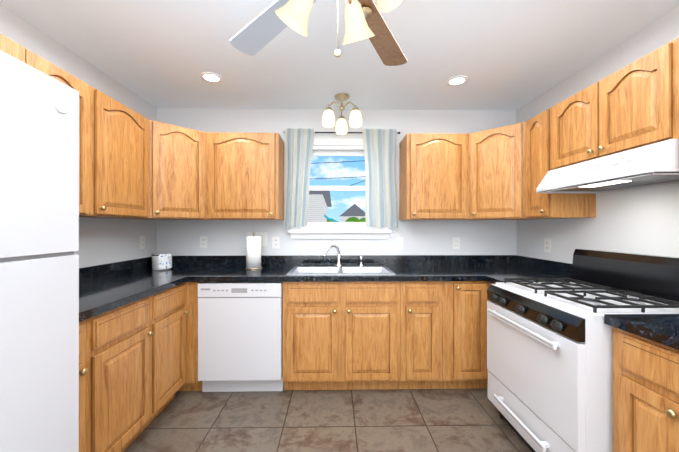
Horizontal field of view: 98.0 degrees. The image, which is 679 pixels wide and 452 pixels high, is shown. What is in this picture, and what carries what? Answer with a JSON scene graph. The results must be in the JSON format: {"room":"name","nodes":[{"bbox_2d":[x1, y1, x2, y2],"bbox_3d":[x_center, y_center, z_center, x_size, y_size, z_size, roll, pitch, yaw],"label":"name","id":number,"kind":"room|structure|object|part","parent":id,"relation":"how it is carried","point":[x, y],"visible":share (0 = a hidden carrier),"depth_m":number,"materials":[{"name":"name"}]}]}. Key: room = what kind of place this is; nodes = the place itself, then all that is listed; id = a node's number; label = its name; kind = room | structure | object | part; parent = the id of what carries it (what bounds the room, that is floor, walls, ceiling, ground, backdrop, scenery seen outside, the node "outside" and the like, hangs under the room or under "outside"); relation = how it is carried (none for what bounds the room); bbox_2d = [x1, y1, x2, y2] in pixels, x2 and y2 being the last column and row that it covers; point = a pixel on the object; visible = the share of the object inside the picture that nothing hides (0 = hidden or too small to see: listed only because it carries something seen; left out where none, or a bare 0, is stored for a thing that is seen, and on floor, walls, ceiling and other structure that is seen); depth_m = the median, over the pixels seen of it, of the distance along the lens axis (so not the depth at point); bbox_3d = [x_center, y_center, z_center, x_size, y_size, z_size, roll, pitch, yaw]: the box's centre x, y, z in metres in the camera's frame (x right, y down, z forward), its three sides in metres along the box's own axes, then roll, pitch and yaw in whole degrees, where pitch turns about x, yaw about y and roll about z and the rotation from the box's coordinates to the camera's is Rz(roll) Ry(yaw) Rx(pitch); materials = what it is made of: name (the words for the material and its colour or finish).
{"room":"kitchen","nodes":[
{"label":"kitchen","id":0,"kind":"room"},
{"bbox_2d":[0,4,156,267],"bbox_3d":[-1.796,0.074,0.524,0.100,2.463,4.909,0,0,-1],"label":"wall","id":1,"kind":"structure","parent":0,"point":[106,240],"depth_m":2.16,"materials":[{"name":"white paint"}]},
{"bbox_2d":[0,34,89,215],"bbox_3d":[-1.583,-0.446,1.348,0.354,0.762,0.747,0,0,-1],"label":"upper cabinet","id":2,"kind":"object","parent":1,"relation":"attached to","point":[8,46],"visible":0.29,"depth_m":1.64,"materials":[{"name":"brown wood"}]},
{"bbox_2d":[79,86,148,217],"bbox_3d":[-1.593,-0.445,1.997,0.354,0.762,0.546,0,0,-1],"label":"upper cabinet","id":3,"kind":"object","parent":1,"relation":"attached to","point":[119,159],"visible":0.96,"depth_m":1.92,"materials":[{"name":"brown wood"}]},
{"bbox_2d":[139,236,144,248],"bbox_3d":[-1.777,0.143,2.660,0.007,0.115,0.072,0,0,-1],"label":"electrical outlet","id":4,"kind":"object","parent":1,"relation":"attached to","point":[141,242],"visible":1,"depth_m":2.65,"materials":[{"name":"white plastic"}]},
{"bbox_2d":[115,120,208,219],"bbox_3d":[-1.474,-0.444,2.576,0.610,0.762,0.615,0,0,-1],"label":"upper cabinet","id":5,"kind":"object","parent":1,"relation":"attached to","point":[177,172],"visible":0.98,"depth_m":2.40,"materials":[{"name":"brown wood"}]},
{"bbox_2d":[123,388,531,451],"bbox_3d":[0.025,1.335,0.551,3.743,0.060,4.909,0,0,-1],"label":"floor","id":6,"kind":"structure","parent":0,"point":[415,420],"depth_m":1.96,"materials":[{"name":"tile"}]},
{"bbox_2d":[0,50,78,451],"bbox_3d":[-1.250,0.438,0.536,0.953,1.735,0.793,0,0,-1],"label":"refrigerator","id":7,"kind":"object","parent":6,"relation":"on","point":[39,261],"visible":1,"depth_m":0.81,"materials":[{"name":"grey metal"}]},
{"bbox_2d":[79,320,87,451],"bbox_3d":[-1.442,0.864,1.159,0.628,0.884,0.420,0,0,-1],"label":"base cabinet","id":8,"kind":"object","parent":6,"relation":"on","point":[83,370],"visible":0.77,"depth_m":1.33,"materials":[{"name":"brown wood"}]},
{"bbox_2d":[79,261,190,321],"bbox_3d":[-1.448,0.352,1.595,0.630,0.140,1.290,0,0,-1],"label":"countertop","id":9,"kind":"structure","parent":8,"relation":"on","point":[103,288],"depth_m":2.02,"materials":[{"name":"black stone"}]},
{"bbox_2d":[86,296,152,451],"bbox_3d":[-1.450,0.865,1.606,0.628,0.884,0.470,0,0,-1],"label":"base cabinet","id":10,"kind":"object","parent":6,"relation":"on","point":[118,379],"visible":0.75,"depth_m":1.55,"materials":[{"name":"brown wood"}]},
{"bbox_2d":[138,283,187,434],"bbox_3d":[-1.457,0.866,2.058,0.628,0.884,0.430,0,0,-1],"label":"base cabinet","id":11,"kind":"object","parent":6,"relation":"on","point":[168,312],"visible":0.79,"depth_m":2.01,"materials":[{"name":"brown wood"}]},
{"bbox_2d":[177,282,201,390],"bbox_3d":[-1.435,0.866,2.577,0.686,0.884,0.607,0,0,-1],"label":"base cabinet","id":12,"kind":"object","parent":6,"relation":"on","point":[189,384],"depth_m":2.28,"materials":[{"name":"brown wood"}]},
{"bbox_3d":[-1.103,0.866,2.323,0.032,0.884,0.088,0,0,-1],"label":"base cabinet filler","id":13,"kind":"part","parent":12,"relation":"part of","materials":[{"name":"brown wood"}]},
{"bbox_2d":[198,282,283,391],"bbox_3d":[-0.771,0.872,2.561,0.636,0.872,0.607,0,0,-1],"label":"dishwasher","id":14,"kind":"object","parent":6,"relation":"on","point":[240,336],"visible":0.94,"depth_m":2.26,"materials":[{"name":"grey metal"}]},
{"bbox_2d":[283,281,399,389],"bbox_3d":[0.013,0.866,2.576,0.917,0.884,0.656,0,0,-1],"label":"base cabinet","id":15,"kind":"object","parent":6,"relation":"on","point":[341,335],"visible":1,"depth_m":2.28,"materials":[{"name":"brown wood"}]},
{"bbox_2d":[126,245,551,281],"bbox_3d":[-0.008,0.372,2.585,3.541,0.393,0.643,0,0,-1],"label":"countertop","id":16,"kind":"structure","parent":15,"relation":"on","point":[216,268],"depth_m":2.75,"materials":[{"name":"black stone"}]},
{"bbox_2d":[151,253,171,269],"bbox_3d":[-1.584,0.311,2.630,0.160,0.142,0.158,0,0,-1],"label":"crock","id":17,"kind":"object","parent":16,"relation":"on","point":[161,261],"visible":1,"depth_m":2.57,"materials":[{"name":"white ceramic"}]},
{"bbox_2d":[245,231,261,269],"bbox_3d":[-0.782,0.213,2.695,0.150,0.340,0.150,0,0,-1],"label":"paper towel holder","id":18,"kind":"object","parent":16,"relation":"on","point":[253,252],"visible":1,"depth_m":2.64,"materials":[{"name":"white paper"}]},
{"bbox_2d":[287,265,394,274],"bbox_3d":[0.009,0.473,2.598,0.864,0.191,0.514,0,0,-1],"label":"sink","id":19,"kind":"object","parent":16,"relation":"in","point":[337,269],"depth_m":2.74,"materials":[{"name":"white ceramic"}]},
{"bbox_2d":[399,281,441,388],"bbox_3d":[0.636,0.866,2.586,0.326,0.884,0.656,0,0,-1],"label":"base cabinet","id":20,"kind":"object","parent":6,"relation":"on","point":[420,334],"visible":0.85,"depth_m":2.29,"materials":[{"name":"brown wood"}]},
{"bbox_2d":[439,281,487,388],"bbox_3d":[0.981,0.866,2.592,0.360,0.884,0.656,0,0,-1],"label":"base cabinet","id":21,"kind":"object","parent":6,"relation":"on","point":[464,334],"visible":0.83,"depth_m":2.30,"materials":[{"name":"brown wood"}]},
{"bbox_2d":[483,261,571,283],"bbox_3d":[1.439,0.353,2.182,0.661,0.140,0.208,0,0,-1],"label":"countertop","id":22,"kind":"structure","parent":21,"relation":"on","point":[493,271],"depth_m":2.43,"materials":[{"name":"black stone"}]},
{"bbox_2d":[487,249,678,451],"bbox_3d":[1.357,0.732,1.681,0.726,1.150,0.778,0,0,-1],"label":"gas range","id":23,"kind":"object","parent":6,"relation":"on","point":[549,355],"visible":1,"depth_m":1.52,"materials":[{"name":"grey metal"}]},
{"bbox_2d":[612,326,678,451],"bbox_3d":[1.462,0.864,1.127,0.646,0.884,0.318,0,0,-1],"label":"base cabinet","id":24,"kind":"object","parent":6,"relation":"on","point":[645,394],"visible":0.98,"depth_m":1.14,"materials":[{"name":"brown wood"}]},
{"bbox_2d":[604,314,678,349],"bbox_3d":[1.474,0.351,0.827,0.634,0.140,0.920,0,0,-1],"label":"countertop","id":25,"kind":"structure","parent":24,"relation":"on","point":[663,329],"depth_m":1.16,"materials":[{"name":"black stone"}]},
{"bbox_2d":[156,108,515,255],"bbox_3d":[-0.014,0.077,2.958,3.543,2.463,0.100,0,0,-1],"label":"wall","id":26,"kind":"structure","parent":0,"point":[420,237],"depth_m":2.91,"materials":[{"name":"white paint"}]},
{"bbox_2d":[200,236,206,247],"bbox_3d":[-1.328,0.151,2.882,0.072,0.115,0.007,0,0,-1],"label":"electrical outlet","id":27,"kind":"object","parent":26,"relation":"attached to","point":[203,241],"visible":1,"depth_m":2.88,"materials":[{"name":"white plastic"}]},
{"bbox_2d":[206,132,283,219],"bbox_3d":[-0.855,-0.443,2.718,0.632,0.762,0.354,0,0,-1],"label":"upper cabinet","id":28,"kind":"object","parent":26,"relation":"attached to","point":[244,176],"visible":1,"depth_m":2.57,"materials":[{"name":"brown wood"}]},
{"bbox_2d":[247,232,266,245],"bbox_3d":[-0.809,0.124,2.891,0.190,0.130,0.007,0,0,-1],"label":"switch plate","id":29,"kind":"object","parent":26,"relation":"attached to","point":[263,235],"visible":0.52,"depth_m":2.89,"materials":[{"name":"white"}]},
{"bbox_2d":[272,237,279,247],"bbox_3d":[-0.625,0.157,2.894,0.072,0.115,0.007,0,0,-1],"label":"electrical outlet","id":30,"kind":"object","parent":26,"relation":"attached to","point":[275,242],"visible":1,"depth_m":2.89,"materials":[{"name":"white plastic"}]},
{"bbox_2d":[288,139,390,238],"bbox_3d":[0.001,-0.370,2.931,0.999,0.977,0.155,0,0,-1],"label":"window","id":31,"kind":"structure","parent":26,"relation":"in","point":[338,151],"depth_m":2.90,"materials":[{"name":"white"}]},
{"bbox_2d":[284,128,399,226],"bbox_3d":[0.026,-0.470,2.851,1.129,0.948,0.039,0,0,-1],"label":"curtains","id":32,"kind":"object","parent":31,"relation":"attached to","point":[381,192],"visible":1,"depth_m":2.85,"materials":[{"name":"blue"}]},
{"bbox_2d":[396,237,402,248],"bbox_3d":[0.592,0.166,2.913,0.072,0.115,0.007,0,0,-1],"label":"electrical outlet","id":33,"kind":"object","parent":26,"relation":"attached to","point":[399,242],"visible":1,"depth_m":2.91,"materials":[{"name":"white plastic"}]},
{"bbox_2d":[399,133,468,219],"bbox_3d":[0.872,-0.443,2.746,0.556,0.762,0.354,0,0,-1],"label":"upper cabinet","id":34,"kind":"object","parent":26,"relation":"attached to","point":[433,176],"visible":1,"depth_m":2.60,"materials":[{"name":"brown wood"}]},
{"bbox_2d":[453,237,459,248],"bbox_3d":[1.156,0.166,2.923,0.072,0.115,0.007,0,0,-1],"label":"electrical outlet","id":35,"kind":"object","parent":26,"relation":"attached to","point":[456,242],"visible":1,"depth_m":2.92,"materials":[{"name":"white plastic"}]},
{"bbox_2d":[0,0,678,110],"bbox_3d":[0.025,-1.188,0.555,3.743,0.060,4.909,0,0,-1],"label":"ceiling","id":36,"kind":"structure","parent":0,"point":[513,55],"depth_m":1.93,"materials":[{"name":"white paint"}]},
{"bbox_2d":[200,72,221,82],"bbox_3d":[-0.992,-1.151,2.284,0.160,0.008,0.160,0,0,-1],"label":"recessed light","id":37,"kind":"object","parent":36,"relation":"in","point":[209,76],"visible":0.96,"depth_m":2.28,"materials":[{"name":"white"}]},
{"bbox_2d":[230,0,406,65],"bbox_3d":[0.024,-0.844,0.959,1.312,0.625,1.306,0,0,-1],"label":"ceiling fan","id":38,"kind":"object","parent":36,"relation":"hanging from","point":[364,19],"visible":1,"depth_m":1.22,"materials":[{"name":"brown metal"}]},
{"bbox_2d":[322,93,361,134],"bbox_3d":[0.021,-1.012,2.655,0.349,0.284,0.318,0,0,-1],"label":"semi-flush ceiling light","id":39,"kind":"object","parent":36,"relation":"attached to","point":[341,128],"visible":1,"depth_m":2.57,"materials":[{"name":"white glass"}]},
{"bbox_2d":[446,76,467,85],"bbox_3d":[0.931,-1.151,2.336,0.160,0.008,0.160,0,0,-1],"label":"recessed light","id":40,"kind":"object","parent":36,"relation":"in","point":[456,80],"visible":0.96,"depth_m":2.33,"materials":[{"name":"white"}]},
{"bbox_2d":[516,6,678,263],"bbox_3d":[1.846,0.074,0.583,0.100,2.463,4.909,0,0,-1],"label":"wall","id":41,"kind":"structure","parent":0,"point":[644,220],"depth_m":1.90,"materials":[{"name":"white paint"}]},
{"bbox_2d":[468,122,562,219],"bbox_3d":[1.454,-0.444,2.626,0.615,0.762,0.610,0,0,-1],"label":"upper cabinet","id":42,"kind":"object","parent":41,"relation":"attached to","point":[496,173],"visible":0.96,"depth_m":2.44,"materials":[{"name":"brown wood"}]},
{"bbox_2d":[544,238,550,252],"bbox_3d":[1.761,0.160,2.499,0.007,0.115,0.072,0,0,-1],"label":"electrical outlet","id":43,"kind":"object","parent":41,"relation":"attached to","point":[547,245],"visible":1,"depth_m":2.50,"materials":[{"name":"white plastic"}]},
{"bbox_2d":[525,107,595,217],"bbox_3d":[1.593,-0.444,2.179,0.354,0.762,0.284,0,0,-1],"label":"upper cabinet","id":44,"kind":"object","parent":41,"relation":"attached to","point":[538,147],"visible":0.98,"depth_m":2.09,"materials":[{"name":"brown wood"}]},
{"bbox_2d":[552,37,678,169],"bbox_3d":[1.602,-0.605,1.661,0.354,0.443,0.749,0,0,-1],"label":"upper cabinet","id":45,"kind":"object","parent":41,"relation":"attached to","point":[633,105],"visible":1,"depth_m":1.52,"materials":[{"name":"brown wood"}]},
{"bbox_2d":[536,139,678,192],"bbox_3d":[1.568,-0.304,1.660,0.418,0.153,0.746,0,0,-1],"label":"range hood","id":46,"kind":"object","parent":45,"relation":"attached to","point":[656,164],"visible":1,"depth_m":1.53,"materials":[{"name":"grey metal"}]},
{"label":"outside","id":47,"kind":"structure","parent":0,"visible":0},
{"bbox_2d":[309,156,365,221],"bbox_3d":[-0.259,-3.674,13.911,28.000,18.000,0.001,0,0,-1],"label":"sky","id":48,"kind":"structure","parent":47,"point":[342,202],"depth_m":13.91,"materials":[{"name":"blue"}]},
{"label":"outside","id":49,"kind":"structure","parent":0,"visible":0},
{"bbox_2d":[307,191,331,221],"bbox_3d":[-2.268,1.346,6.595,4.145,3.936,3.350,0,0,-1],"label":"neighbouring house","id":50,"kind":"structure","parent":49,"point":[319,202],"depth_m":5.10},
{"bbox_2d":[311,160,365,185],"bbox_3d":[-0.050,-1.600,8.910,2.632,0.854,0.018,0,0,-1],"label":"power lines","id":51,"kind":"structure","parent":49,"point":[342,177],"depth_m":8.91,"materials":[{"name":"metal"}]},
{"bbox_2d":[324,214,365,221],"bbox_3d":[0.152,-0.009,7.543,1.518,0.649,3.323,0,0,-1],"label":"trees","id":52,"kind":"object","parent":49,"point":[353,219],"depth_m":8.33,"materials":[{"name":"green plant"}]},
{"bbox_2d":[339,204,364,221],"bbox_3d":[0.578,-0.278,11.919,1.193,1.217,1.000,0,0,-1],"label":"house","id":53,"kind":"structure","parent":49,"point":[354,210],"depth_m":11.42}
]}

